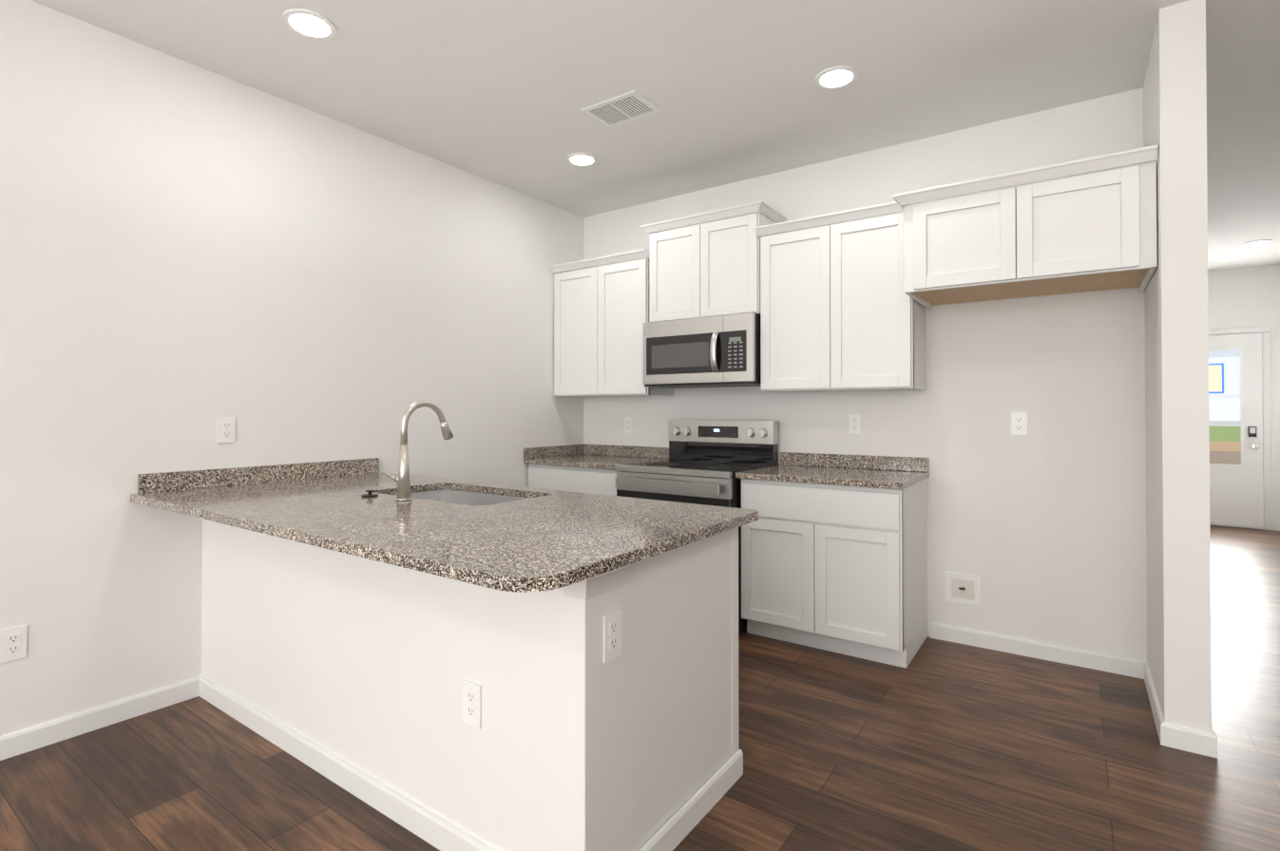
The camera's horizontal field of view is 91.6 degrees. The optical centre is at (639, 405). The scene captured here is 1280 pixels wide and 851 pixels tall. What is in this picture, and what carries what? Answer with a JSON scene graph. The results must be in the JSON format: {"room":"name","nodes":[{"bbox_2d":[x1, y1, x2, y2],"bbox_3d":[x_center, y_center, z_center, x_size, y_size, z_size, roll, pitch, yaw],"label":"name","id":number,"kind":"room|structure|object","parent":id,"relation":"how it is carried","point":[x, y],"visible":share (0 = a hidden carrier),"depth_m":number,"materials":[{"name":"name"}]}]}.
{"room":"kitchen","nodes":[
{"label":"kitchen","id":0,"kind":"room"},
{"bbox_2d":[0,0,584,736],"bbox_3d":[-2.748,-0.118,1.637,0.120,2.740,8.120,0,-1,35],"label":"wall","id":1,"kind":"structure","parent":0,"point":[190,255],"depth_m":2.68,"materials":[{"name":"paint"}]},
{"bbox_2d":[0,625,26,663],"bbox_3d":[-2.247,0.857,2.230,0.007,0.115,0.070,0,-1,35],"label":"electrical outlet","id":2,"kind":"object","parent":1,"relation":"attached to","point":[12,643],"visible":1,"depth_m":2.23,"materials":[{"name":"white plastic"}]},
{"bbox_2d":[0,676,197,761],"bbox_3d":[-3.466,1.201,0.487,0.013,0.082,5.430,0,-1,35],"label":"baseboard","id":3,"kind":"structure","parent":1,"relation":"attached to","point":[26,740],"depth_m":2.40,"materials":[{"name":"white wood"}]},
{"bbox_2d":[217,417,235,442],"bbox_3d":[-1.857,0.112,2.793,0.007,0.115,0.070,0,-1,35],"label":"electrical outlet","id":4,"kind":"object","parent":1,"relation":"attached to","point":[226,429],"visible":1,"depth_m":2.79,"materials":[{"name":"white plastic"}]},
{"bbox_2d":[201,518,581,850],"bbox_3d":[-0.968,0.823,2.172,2.170,0.868,0.195,0,-1,35],"label":"wall","id":5,"kind":"structure","parent":0,"point":[368,666],"depth_m":1.84,"materials":[{"name":"paint"}]},
{"bbox_2d":[193,675,497,850],"bbox_3d":[-1.005,1.215,2.068,2.164,0.082,0.013,0,-1,35],"label":"baseboard","id":6,"kind":"structure","parent":5,"relation":"attached to","point":[443,834],"depth_m":2.02,"materials":[{"name":"white wood"}]},
{"bbox_2d":[462,679,480,729],"bbox_3d":[-0.457,0.812,1.690,0.070,0.115,0.007,0,-1,35],"label":"outlet","id":7,"kind":"object","parent":5,"relation":"attached to","point":[471,703],"visible":1,"depth_m":1.69,"materials":[{"name":"white plastic"}]},
{"bbox_2d":[562,559,643,850],"bbox_3d":[-0.092,0.818,1.543,0.086,0.866,0.228,0,-1,35],"label":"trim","id":8,"kind":"structure","parent":5,"relation":"attached to","point":[608,756],"depth_m":1.53,"materials":[{"name":"white wood"}]},
{"bbox_2d":[603,608,621,663],"bbox_3d":[-0.067,0.571,1.542,0.007,0.115,0.070,0,-1,35],"label":"outlet","id":9,"kind":"object","parent":8,"relation":"attached to","point":[612,635],"visible":1,"depth_m":1.54,"materials":[{"name":"white plastic"}]},
{"bbox_2d":[0,525,1279,850],"bbox_3d":[0.903,1.289,2.370,5.400,0.060,13.535,0,-1,35],"label":"floor","id":10,"kind":"structure","parent":0,"point":[939,746],"depth_m":2.14,"materials":[{"name":"brown wood"}]},
{"bbox_2d":[528,464,617,496],"bbox_3d":[-0.272,0.842,4.328,0.827,0.868,0.611,0,-1,35],"label":"base cabinet","id":11,"kind":"object","parent":10,"relation":"on","point":[592,481],"visible":0.06,"depth_m":4.08,"materials":[{"name":"white wood"}]},
{"bbox_2d":[523,443,668,470],"bbox_3d":[-0.278,0.352,4.318,0.836,0.108,0.644,0,-1,35],"label":"countertop","id":12,"kind":"structure","parent":11,"relation":"on","point":[598,456],"depth_m":4.42,"materials":[{"name":"stone"}]},
{"bbox_2d":[634,527,738,850],"bbox_3d":[-0.137,0.822,2.095,0.743,0.868,0.630,0,-1,35],"label":"peninsula end panel","id":13,"kind":"object","parent":10,"relation":"on","point":[686,673],"visible":0.08,"depth_m":1.81,"materials":[{"name":"white"}]},
{"bbox_2d":[130,458,758,592],"bbox_3d":[-0.825,0.334,2.305,2.254,0.108,1.080,0,-1,35],"label":"countertop","id":14,"kind":"structure","parent":13,"relation":"on","point":[539,540],"depth_m":1.93,"materials":[{"name":"stone"}]},
{"bbox_2d":[361,490,378,497],"bbox_3d":[-1.059,0.346,2.439,0.060,0.024,0.060,0,-1,35],"label":"stopper","id":15,"kind":"object","parent":14,"relation":"on","point":[369,494],"visible":1,"depth_m":2.43,"materials":[{"name":"black plastic"}]},
{"bbox_2d":[382,400,453,500],"bbox_3d":[-0.873,0.170,2.450,0.156,0.376,0.250,0,-1,35],"label":"faucet","id":16,"kind":"object","parent":14,"relation":"on","point":[402,479],"visible":1,"depth_m":2.34,"materials":[{"name":"silver metal"}]},
{"bbox_2d":[394,489,528,505],"bbox_3d":[-0.741,0.560,2.550,0.778,0.335,0.468,0,-1,35],"label":"sink","id":17,"kind":"object","parent":14,"relation":"in","point":[460,497],"visible":0.02,"depth_m":2.83,"materials":[{"name":"silver metal"}]},
{"bbox_2d":[638,749,743,850],"bbox_3d":[0.121,1.212,1.800,0.013,0.082,0.780,0,-1,35],"label":"baseboard","id":18,"kind":"structure","parent":13,"relation":"attached to","point":[671,834],"depth_m":1.86,"materials":[{"name":"white wood"}]},
{"bbox_2d":[615,420,778,632],"bbox_3d":[0.340,0.685,3.792,0.764,1.172,0.724,0,-1,35],"label":"range","id":19,"kind":"object","parent":10,"relation":"on","point":[705,462],"visible":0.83,"depth_m":3.78,"materials":[{"name":"silver metal"}]},
{"bbox_2d":[741,478,927,668],"bbox_3d":[1.056,0.834,3.397,0.833,0.868,0.611,0,-1,35],"label":"base cabinet","id":20,"kind":"object","parent":10,"relation":"on","point":[841,569],"visible":0.88,"depth_m":3.12,"materials":[{"name":"white wood"}]},
{"bbox_2d":[735,452,928,490],"bbox_3d":[1.048,0.344,3.387,0.852,0.108,0.644,0,-1,35],"label":"countertop","id":21,"kind":"structure","parent":20,"relation":"on","point":[890,472],"depth_m":3.43,"materials":[{"name":"stone"}]},
{"bbox_2d":[30,0,1279,271],"bbox_3d":[0.903,-1.511,2.396,5.400,0.060,13.535,0,-1,35],"label":"ceiling","id":22,"kind":"structure","parent":0,"point":[502,91],"depth_m":2.78,"materials":[{"name":"paint"}]},
{"bbox_2d":[283,8,336,39],"bbox_3d":[-1.282,-1.476,2.416,0.184,0.010,0.184,0,-1,35],"label":"recessed light","id":23,"kind":"object","parent":22,"relation":"in","point":[309,24],"visible":1,"depth_m":2.40,"materials":[{"name":"white plastic"}]},
{"bbox_2d":[566,152,597,166],"bbox_3d":[-0.346,-1.465,3.714,0.184,0.010,0.184,0,-1,35],"label":"recessed light","id":24,"kind":"object","parent":22,"relation":"in","point":[582,159],"visible":0.98,"depth_m":3.70,"materials":[{"name":"white plastic"}]},
{"bbox_2d":[581,90,662,127],"bbox_3d":[-0.092,-1.469,3.102,0.330,0.010,0.230,0,-1,35],"label":"ceiling vent","id":25,"kind":"object","parent":22,"relation":"in","point":[628,106],"visible":1,"depth_m":3.09,"materials":[{"name":"white metal"}]},
{"bbox_2d":[815,65,858,89],"bbox_3d":[0.883,-1.473,2.803,0.184,0.010,0.184,0,-1,35],"label":"recessed light","id":26,"kind":"object","parent":22,"relation":"in","point":[836,77],"visible":1,"depth_m":2.79,"materials":[{"name":"white plastic"}]},
{"bbox_2d":[1242,239,1272,246],"bbox_3d":[5.513,-1.448,5.553,0.184,0.010,0.184,0,-1,35],"label":"recessed light","id":27,"kind":"object","parent":22,"relation":"in","point":[1257,242],"visible":0.98,"depth_m":5.53,"materials":[{"name":"white"}]},
{"bbox_2d":[583,87,1146,661],"bbox_3d":[0.986,-0.098,3.903,3.390,2.740,0.120,0,-1,35],"label":"wall","id":28,"kind":"structure","parent":0,"point":[1040,528],"depth_m":3.21,"materials":[{"name":"paint"}]},
{"bbox_2d":[549,248,674,397],"bbox_3d":[-0.203,-0.537,4.429,0.837,0.948,0.388,0,-1,35],"label":"upper cabinet","id":29,"kind":"object","parent":28,"relation":"attached to","point":[601,315],"visible":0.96,"depth_m":4.29,"materials":[{"name":"white wood"}]},
{"bbox_2d":[624,417,631,433],"bbox_3d":[-0.086,0.148,4.575,0.070,0.115,0.007,0,-1,35],"label":"electrical outlet","id":30,"kind":"object","parent":28,"relation":"attached to","point":[627,425],"visible":1,"depth_m":4.57,"materials":[{"name":"white plastic"}]},
{"bbox_2d":[639,200,786,322],"bbox_3d":[0.458,-0.851,3.969,0.857,0.638,0.386,0,-1,35],"label":"upper cabinet","id":31,"kind":"object","parent":28,"relation":"attached to","point":[706,269],"visible":0.67,"depth_m":3.81,"materials":[{"name":"white wood"}]},
{"bbox_2d":[643,312,760,388],"bbox_3d":[0.437,-0.323,3.932,0.768,0.408,0.460,0,-1,35],"label":"microwave","id":32,"kind":"object","parent":31,"relation":"attached to","point":[717,352],"visible":0.98,"depth_m":3.75,"materials":[{"name":"silver metal"}]},
{"bbox_2d":[755,201,925,392],"bbox_3d":[1.135,-0.556,3.491,0.876,0.948,0.388,0,-1,35],"label":"upper cabinet","id":33,"kind":"object","parent":28,"relation":"attached to","point":[841,310],"visible":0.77,"depth_m":3.35,"materials":[{"name":"white wood"}]},
{"bbox_2d":[848,414,860,434],"bbox_3d":[1.256,0.110,3.633,0.070,0.115,0.007,0,-1,35],"label":"electrical outlet","id":34,"kind":"object","parent":28,"relation":"attached to","point":[854,423],"visible":1,"depth_m":3.63,"materials":[{"name":"white plastic"}]},
{"bbox_2d":[945,571,980,607],"bbox_3d":[1.708,0.977,3.295,0.170,0.160,0.029,0,-1,35],"label":"outlet box","id":35,"kind":"object","parent":28,"relation":"attached to","point":[963,588],"visible":1,"depth_m":3.30,"materials":[{"name":"white plastic"}]},
{"bbox_2d":[1011,412,1027,435],"bbox_3d":[1.927,0.096,3.162,0.070,0.115,0.007,0,-1,35],"label":"electrical outlet","id":36,"kind":"object","parent":28,"relation":"attached to","point":[1019,423],"visible":1,"depth_m":3.16,"materials":[{"name":"white plastic"}]},
{"bbox_2d":[892,144,1158,309],"bbox_3d":[1.753,-0.754,2.891,0.958,0.454,0.662,0,-1,35],"label":"upper cabinet","id":37,"kind":"object","parent":28,"relation":"attached to","point":[1087,232],"visible":1,"depth_m":2.63,"materials":[{"name":"white wood"}]},
{"bbox_2d":[930,622,1140,678],"bbox_3d":[1.959,1.224,3.128,0.920,0.082,0.013,0,-1,35],"label":"baseboard","id":38,"kind":"structure","parent":28,"relation":"attached to","point":[1090,659],"depth_m":3.10,"materials":[{"name":"white wood"}]},
{"bbox_2d":[1143,0,1211,732],"bbox_3d":[3.726,-0.090,4.744,0.130,2.740,6.025,0,-1,35],"label":"wall","id":39,"kind":"structure","parent":0,"point":[1177,449],"depth_m":2.29,"materials":[{"name":"paint"}]},
{"bbox_2d":[1140,660,1182,750],"bbox_3d":[2.138,1.219,2.568,0.043,0.082,0.683,0,-1,35],"label":"baseboard","id":40,"kind":"structure","parent":39,"relation":"attached to","point":[1170,735],"depth_m":2.35,"materials":[{"name":"white wood"}]},
{"bbox_2d":[1207,265,1279,522],"bbox_3d":[6.150,-0.072,6.797,1.480,2.740,0.120,0,-1,35],"label":"wall","id":41,"kind":"structure","parent":0,"point":[1247,297],"depth_m":6.50,"materials":[{"name":"paint"}]},
{"bbox_2d":[1208,332,1263,528],"bbox_3d":[6.075,0.267,6.696,0.910,2.030,0.120,0,-1,35],"label":"front door","id":42,"kind":"structure","parent":41,"relation":"in","point":[1235,416],"depth_m":6.56,"materials":[{"name":"white wood"}]},
{"bbox_2d":[1208,325,1271,530],"bbox_3d":[6.106,0.242,6.740,1.040,2.112,0.019,0,-1,35],"label":"door frame","id":43,"kind":"structure","parent":41,"relation":"attached to","point":[1267,428],"depth_m":6.45,"materials":[{"name":"white wood"}]},
{"bbox_2d":[1209,522,1279,531],"bbox_3d":[6.112,1.257,6.731,1.480,0.082,0.013,0,-1,35],"label":"baseboard","id":44,"kind":"structure","parent":41,"relation":"attached to","point":[1274,525],"depth_m":6.43,"materials":[{"name":"white wood"}]}
]}

